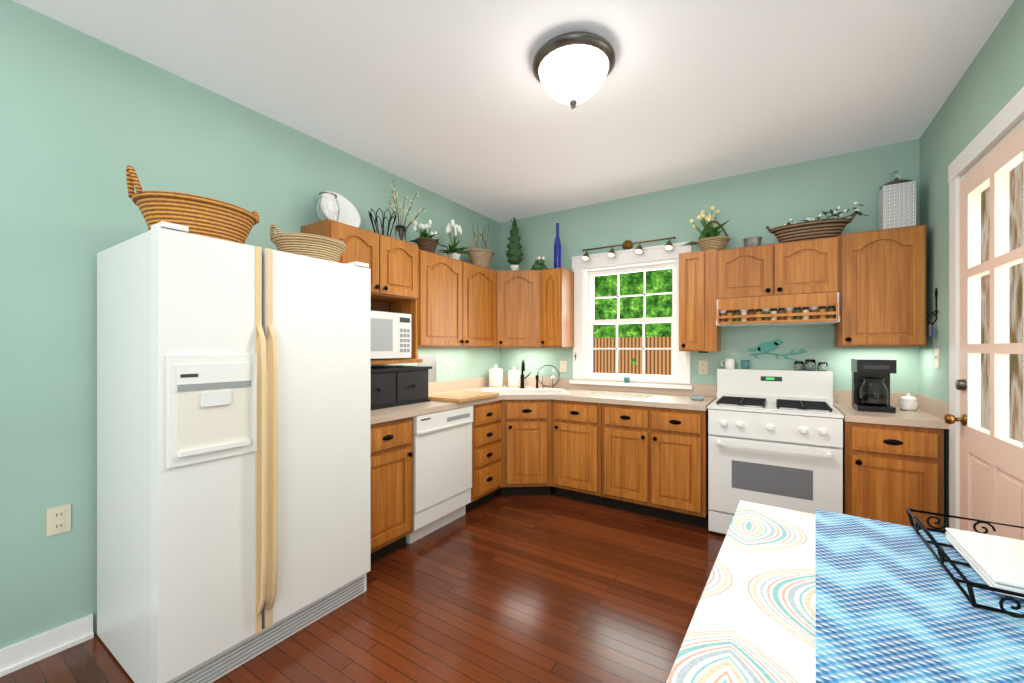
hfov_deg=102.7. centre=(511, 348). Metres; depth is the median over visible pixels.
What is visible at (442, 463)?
dishwasher
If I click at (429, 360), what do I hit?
plate
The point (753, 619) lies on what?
tablecloth
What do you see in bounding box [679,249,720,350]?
upper cabinet
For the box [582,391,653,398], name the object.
glass cutting board
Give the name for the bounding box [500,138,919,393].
wall
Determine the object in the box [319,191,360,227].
platter
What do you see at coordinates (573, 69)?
ceiling light
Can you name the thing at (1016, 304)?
glass pane
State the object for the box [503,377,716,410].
countertop
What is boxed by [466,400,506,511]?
base cabinet
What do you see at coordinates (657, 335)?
window glass
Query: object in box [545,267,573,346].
upper cabinet
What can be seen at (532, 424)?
base cabinet
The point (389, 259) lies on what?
upper cabinet
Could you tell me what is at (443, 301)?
upper cabinet
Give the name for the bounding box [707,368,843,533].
stove
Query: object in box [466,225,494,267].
basket
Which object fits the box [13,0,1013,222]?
ceiling
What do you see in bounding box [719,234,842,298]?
upper cabinet
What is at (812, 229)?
basket
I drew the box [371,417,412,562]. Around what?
base cabinet
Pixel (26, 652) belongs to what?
baseboard
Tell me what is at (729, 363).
mug
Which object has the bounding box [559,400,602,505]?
base cabinet
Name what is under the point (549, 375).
plate stand
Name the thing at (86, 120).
wall
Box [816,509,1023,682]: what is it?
table runner
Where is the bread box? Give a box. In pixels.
[371,365,431,409]
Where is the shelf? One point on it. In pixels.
(814, 307)
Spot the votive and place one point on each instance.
(626, 379)
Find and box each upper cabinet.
[301,219,412,302]
[381,244,496,346]
[497,269,544,346]
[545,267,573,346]
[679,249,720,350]
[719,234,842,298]
[834,224,925,346]
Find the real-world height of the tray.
0.104 m
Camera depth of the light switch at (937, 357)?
2.48 m
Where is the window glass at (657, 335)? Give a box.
[593,268,671,374]
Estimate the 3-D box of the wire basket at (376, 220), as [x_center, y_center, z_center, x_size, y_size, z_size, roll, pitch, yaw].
[-0.962,-0.912,3.052,0.197,0.208,0.207,0,0,33]
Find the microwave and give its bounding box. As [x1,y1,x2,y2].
[371,311,410,358]
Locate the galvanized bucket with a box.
[743,236,761,246]
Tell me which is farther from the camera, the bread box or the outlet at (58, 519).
the bread box
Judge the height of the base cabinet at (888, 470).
0.872 m
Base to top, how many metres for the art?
0.183 m
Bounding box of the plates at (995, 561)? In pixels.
[945,528,1023,598]
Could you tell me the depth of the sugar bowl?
2.67 m
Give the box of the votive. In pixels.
[624,377,629,382]
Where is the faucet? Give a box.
[520,359,538,387]
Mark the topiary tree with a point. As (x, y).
(514, 254)
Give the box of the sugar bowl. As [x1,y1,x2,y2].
[898,393,918,410]
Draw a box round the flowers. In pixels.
[411,220,439,252]
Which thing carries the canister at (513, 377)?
on the countertop at (471, 384)
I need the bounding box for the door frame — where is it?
[948,86,1023,529]
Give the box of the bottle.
[554,223,560,267]
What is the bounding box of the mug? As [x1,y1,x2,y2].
[721,358,734,368]
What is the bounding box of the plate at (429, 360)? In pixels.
[418,355,435,381]
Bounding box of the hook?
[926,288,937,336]
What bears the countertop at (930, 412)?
in the base cabinet at (888, 470)
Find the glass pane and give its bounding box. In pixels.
[981,161,1022,442]
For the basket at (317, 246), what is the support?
on the fridge
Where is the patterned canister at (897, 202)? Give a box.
[878,170,915,229]
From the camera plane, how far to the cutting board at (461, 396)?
3.29 m
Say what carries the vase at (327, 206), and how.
on the upper cabinet at (389, 259)
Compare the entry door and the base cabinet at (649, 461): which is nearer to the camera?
the entry door
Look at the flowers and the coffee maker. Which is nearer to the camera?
the coffee maker
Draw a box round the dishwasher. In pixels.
[406,406,472,543]
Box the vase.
[389,181,425,240]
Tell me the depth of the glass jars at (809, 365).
3.05 m
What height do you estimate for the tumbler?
0.075 m
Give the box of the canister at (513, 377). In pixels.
[508,367,519,386]
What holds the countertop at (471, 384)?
in the base cabinet at (532, 424)
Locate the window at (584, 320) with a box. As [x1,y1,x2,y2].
[570,236,692,388]
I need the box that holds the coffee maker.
[851,359,896,412]
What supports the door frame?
attached to the wall at (988, 87)
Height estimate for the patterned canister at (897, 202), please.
0.411 m
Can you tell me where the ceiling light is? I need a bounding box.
[532,31,615,110]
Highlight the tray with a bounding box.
[906,508,1023,617]
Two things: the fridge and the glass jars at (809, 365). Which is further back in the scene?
the glass jars at (809, 365)
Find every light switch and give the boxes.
[449,362,453,373]
[934,348,939,367]
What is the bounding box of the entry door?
[944,123,1023,539]
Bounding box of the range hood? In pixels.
[716,292,839,326]
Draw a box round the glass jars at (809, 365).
[794,359,827,370]
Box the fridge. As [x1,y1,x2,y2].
[97,221,370,682]
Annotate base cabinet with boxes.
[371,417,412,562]
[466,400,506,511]
[482,388,570,495]
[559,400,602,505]
[603,403,707,527]
[843,420,943,529]
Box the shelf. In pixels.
[717,292,837,323]
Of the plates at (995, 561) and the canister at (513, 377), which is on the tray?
the plates at (995, 561)
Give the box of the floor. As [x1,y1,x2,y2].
[0,491,725,682]
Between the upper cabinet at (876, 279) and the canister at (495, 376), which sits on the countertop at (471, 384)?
the canister at (495, 376)
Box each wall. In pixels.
[0,0,499,648]
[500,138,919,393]
[920,0,1023,530]
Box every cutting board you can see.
[428,390,498,402]
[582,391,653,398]
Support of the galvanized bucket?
on the upper cabinet at (812, 265)
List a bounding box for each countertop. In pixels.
[371,376,530,423]
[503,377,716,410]
[833,390,948,428]
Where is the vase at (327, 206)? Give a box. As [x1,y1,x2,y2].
[316,192,339,221]
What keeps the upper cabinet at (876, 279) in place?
attached to the wall at (752, 204)
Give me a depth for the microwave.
2.84 m
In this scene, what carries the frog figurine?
on the upper cabinet at (520, 293)
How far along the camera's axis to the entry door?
1.85 m
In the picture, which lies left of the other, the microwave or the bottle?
the microwave
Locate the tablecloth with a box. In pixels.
[666,500,815,682]
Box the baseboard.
[0,614,93,676]
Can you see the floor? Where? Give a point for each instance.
(552, 588)
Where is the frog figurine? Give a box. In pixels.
[530,256,547,269]
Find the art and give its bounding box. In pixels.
[748,339,806,360]
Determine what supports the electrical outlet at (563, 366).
attached to the wall at (752, 204)
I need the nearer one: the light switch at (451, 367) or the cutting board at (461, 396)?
the cutting board at (461, 396)
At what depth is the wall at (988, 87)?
2.35 m
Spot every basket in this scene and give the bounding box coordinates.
[126,165,258,243]
[270,224,345,261]
[368,208,396,236]
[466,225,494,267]
[766,202,868,242]
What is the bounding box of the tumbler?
[741,360,749,368]
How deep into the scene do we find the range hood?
3.03 m
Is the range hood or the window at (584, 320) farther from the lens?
the window at (584, 320)
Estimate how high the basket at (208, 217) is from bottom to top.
0.321 m
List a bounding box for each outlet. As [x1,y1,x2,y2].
[46,504,70,536]
[560,361,566,371]
[698,360,707,373]
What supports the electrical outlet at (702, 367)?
attached to the wall at (752, 204)
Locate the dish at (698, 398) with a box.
[689,396,704,400]
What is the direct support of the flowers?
on the upper cabinet at (443, 301)
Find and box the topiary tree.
[505,218,523,269]
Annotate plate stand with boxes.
[537,365,559,387]
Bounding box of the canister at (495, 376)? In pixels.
[489,365,502,386]
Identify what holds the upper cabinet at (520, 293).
attached to the wall at (752, 204)
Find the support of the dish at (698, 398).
on the countertop at (662, 397)

